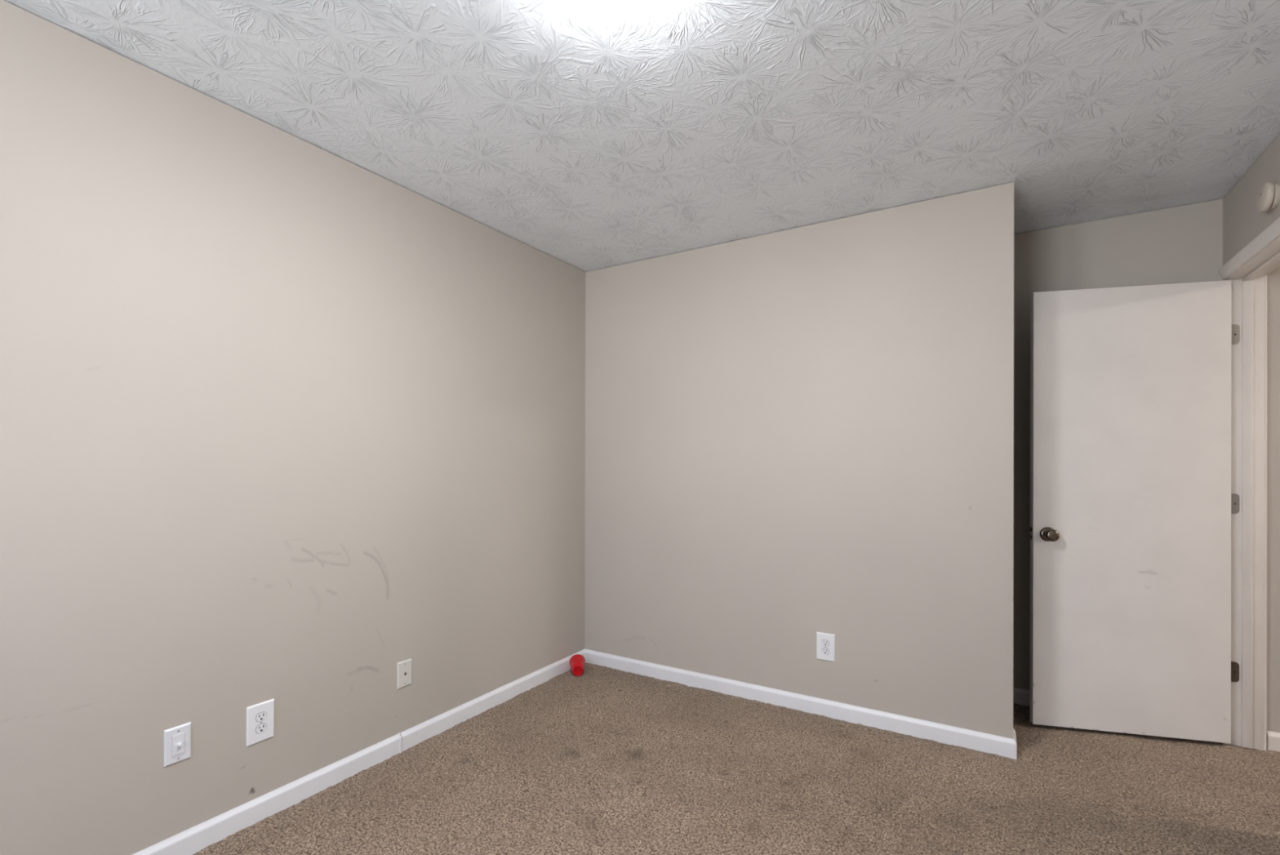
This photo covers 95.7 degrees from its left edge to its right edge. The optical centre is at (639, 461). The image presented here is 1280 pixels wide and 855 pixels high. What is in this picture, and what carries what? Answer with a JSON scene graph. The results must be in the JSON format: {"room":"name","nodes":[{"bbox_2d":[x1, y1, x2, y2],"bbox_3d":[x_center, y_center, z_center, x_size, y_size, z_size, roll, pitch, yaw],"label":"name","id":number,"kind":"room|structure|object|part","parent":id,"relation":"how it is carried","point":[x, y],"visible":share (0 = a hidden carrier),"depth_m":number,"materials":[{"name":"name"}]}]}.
{"room":"empty bedroom","nodes":[
{"label":"empty bedroom","id":0,"kind":"room"},
{"bbox_2d":[0,0,585,854],"bbox_3d":[-1.546,0.050,1.775,0.120,2.490,4.660,0,0,31],"label":"wall","id":1,"kind":"structure","parent":0,"point":[283,420],"depth_m":1.96,"materials":[{"name":"beige paint"}]},
{"bbox_2d":[164,721,191,767],"bbox_3d":[-1.442,0.885,1.813,0.020,0.114,0.071,0,0,31],"label":"plate","id":2,"kind":"object","parent":1,"relation":"attached to","point":[177,740],"visible":1,"depth_m":1.81,"materials":[{"name":"white plastic"}]},
{"bbox_2d":[246,697,274,746],"bbox_3d":[-1.322,0.908,2.021,0.008,0.134,0.090,0,0,31],"label":"wall outlet","id":3,"kind":"object","parent":1,"relation":"attached to","point":[260,716],"visible":1,"depth_m":2.02,"materials":[{"name":"white plastic"}]},
{"bbox_2d":[255,722,266,733],"bbox_3d":[-1.321,0.927,2.021,0.002,0.030,0.036,0,0,31],"label":"receptacle","id":4,"kind":"object","parent":3,"relation":"attached to","point":[260,727],"depth_m":2.02,"materials":[{"name":"white plastic"}]},
{"bbox_2d":[255,711,266,721],"bbox_3d":[-1.321,0.887,2.021,0.002,0.030,0.036,0,0,31],"label":"receptacle","id":5,"kind":"object","parent":3,"relation":"attached to","point":[260,716],"depth_m":2.02,"materials":[{"name":"white plastic"}]},
{"bbox_2d":[132,648,585,854],"bbox_3d":[-1.490,1.215,1.739,0.016,0.101,4.420,0,0,31],"label":"baseboard","id":6,"kind":"structure","parent":1,"relation":"attached to","point":[193,839],"depth_m":2.24,"materials":[{"name":"white paint"}]},
{"bbox_2d":[396,657,411,688],"bbox_3d":[-1.021,0.919,2.516,0.007,0.114,0.071,0,0,31],"label":"jack plate","id":7,"kind":"object","parent":1,"relation":"attached to","point":[403,671],"visible":1,"depth_m":2.51,"materials":[{"name":"white plastic"}]},
{"bbox_2d":[4,0,1279,271],"bbox_3d":[1.489,-1.240,0.319,6.834,0.100,5.353,0,0,31],"label":"ceiling","id":8,"kind":"structure","parent":0,"point":[588,135],"depth_m":1.90,"materials":[{"name":"white paint"}]},
{"bbox_2d":[191,662,1279,854],"bbox_3d":[1.478,1.249,0.317,6.604,0.009,5.123,0,0,31],"label":"floor","id":9,"kind":"structure","parent":0,"point":[601,760],"depth_m":2.19,"materials":[{"name":"brown carpet"}]},
{"bbox_2d":[569,653,585,675],"bbox_3d":[-0.368,1.200,3.426,0.095,0.095,0.126,0,0,-9],"label":"plastic cup","id":10,"kind":"object","parent":9,"relation":"on","point":[577,661],"visible":1,"depth_m":3.40,"materials":[{"name":"red plastic"}]},
{"bbox_2d":[584,182,1013,738],"bbox_3d":[0.651,0.054,3.094,2.256,2.490,0.120,0,0,31],"label":"wall","id":11,"kind":"structure","parent":0,"point":[792,435],"depth_m":2.88,"materials":[{"name":"beige paint"}]},
{"bbox_2d":[584,648,1017,759],"bbox_3d":[0.654,1.220,3.090,2.269,0.098,0.145,0,0,31],"label":"baseboard","id":12,"kind":"structure","parent":11,"relation":"attached to","point":[940,732],"depth_m":2.86,"materials":[{"name":"white paint"}]},
{"bbox_2d":[816,631,835,662],"bbox_3d":[0.915,0.911,2.856,0.090,0.134,0.008,0,0,31],"label":"wall outlet","id":13,"kind":"object","parent":11,"relation":"attached to","point":[825,642],"visible":1,"depth_m":2.85,"materials":[{"name":"white plastic"}]},
{"bbox_2d":[822,647,829,653],"bbox_3d":[0.914,0.931,2.855,0.034,0.028,0.004,0,0,31],"label":"receptacle","id":14,"kind":"object","parent":13,"relation":"attached to","point":[824,650],"depth_m":2.85,"materials":[{"name":"white plastic"}]},
{"bbox_2d":[822,639,829,645],"bbox_3d":[0.914,0.891,2.855,0.036,0.030,0.004,0,0,31],"label":"receptacle","id":15,"kind":"object","parent":13,"relation":"attached to","point":[824,642],"depth_m":2.85,"materials":[{"name":"white plastic"}]},
{"bbox_2d":[1013,199,1279,732],"bbox_3d":[2.799,0.058,2.572,6.700,2.490,0.120,0,0,31],"label":"wall","id":16,"kind":"structure","parent":0,"point":[1181,244],"depth_m":2.79,"materials":[{"name":"beige paint"}]},
{"bbox_2d":[1013,687,1030,706],"bbox_3d":[1.309,1.222,3.401,3.064,0.098,0.012,0,0,31],"label":"baseboard","id":17,"kind":"structure","parent":16,"relation":"attached to","point":[1020,695],"depth_m":2.99,"materials":[{"name":"white paint"}]},
{"bbox_2d":[1027,280,1239,742],"bbox_3d":[2.247,0.218,2.676,0.819,2.031,0.160,0,0,9],"label":"door","id":18,"kind":"structure","parent":16,"relation":"in","point":[1132,502],"depth_m":2.63,"materials":[{"name":"white paint"}]},
{"bbox_3d":[1.854,0.337,2.743,0.002,0.057,0.025,0,0,14],"label":"latch plate","id":19,"kind":"part","parent":18,"relation":"part of","materials":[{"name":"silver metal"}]},
{"bbox_3d":[1.899,0.338,2.677,0.057,0.057,0.053,0,0,14],"label":"knob","id":20,"kind":"part","parent":18,"relation":"part of","materials":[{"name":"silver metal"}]},
{"bbox_2d":[1266,730,1279,751],"bbox_3d":[4.129,1.226,1.681,3.258,0.098,0.012,0,0,31],"label":"baseboard","id":21,"kind":"structure","parent":16,"relation":"attached to","point":[1273,737],"depth_m":2.52,"materials":[{"name":"white paint"}]},
{"bbox_2d":[1222,133,1279,265],"bbox_3d":[1.317,0.054,0.352,0.122,2.490,5.213,0,0,31],"label":"wall","id":22,"kind":"structure","parent":0,"point":[1242,222],"depth_m":2.34,"materials":[{"name":"beige paint"}]},
{"bbox_2d":[1217,217,1279,750],"bbox_3d":[2.447,0.195,2.204,0.155,2.125,0.871,0,0,31],"label":"trim","id":23,"kind":"structure","parent":22,"relation":"attached to","point":[1248,270],"depth_m":2.53,"materials":[{"name":"white paint"}]},
{"bbox_3d":[2.607,0.209,2.599,0.016,2.098,0.030,0,0,31],"label":"casing","id":24,"kind":"part","parent":23,"relation":"part of","materials":[{"name":"white paint"}]},
{"bbox_3d":[2.390,-0.839,2.241,0.016,0.057,0.871,0,0,31],"label":"casing","id":25,"kind":"part","parent":23,"relation":"part of","materials":[{"name":"white paint"}]},
{"bbox_3d":[2.725,0.209,2.527,0.016,2.098,0.030,0,0,31],"label":"hall casing","id":26,"kind":"part","parent":23,"relation":"part of","materials":[{"name":"white paint"}]},
{"bbox_2d":[1257,182,1279,212],"bbox_3d":[2.308,-0.973,2.131,0.042,0.103,0.103,0,0,31],"label":"smoke detector","id":27,"kind":"object","parent":22,"relation":"attached to","point":[1268,196],"visible":1,"depth_m":2.10,"materials":[{"name":"beige plastic"}]}
]}

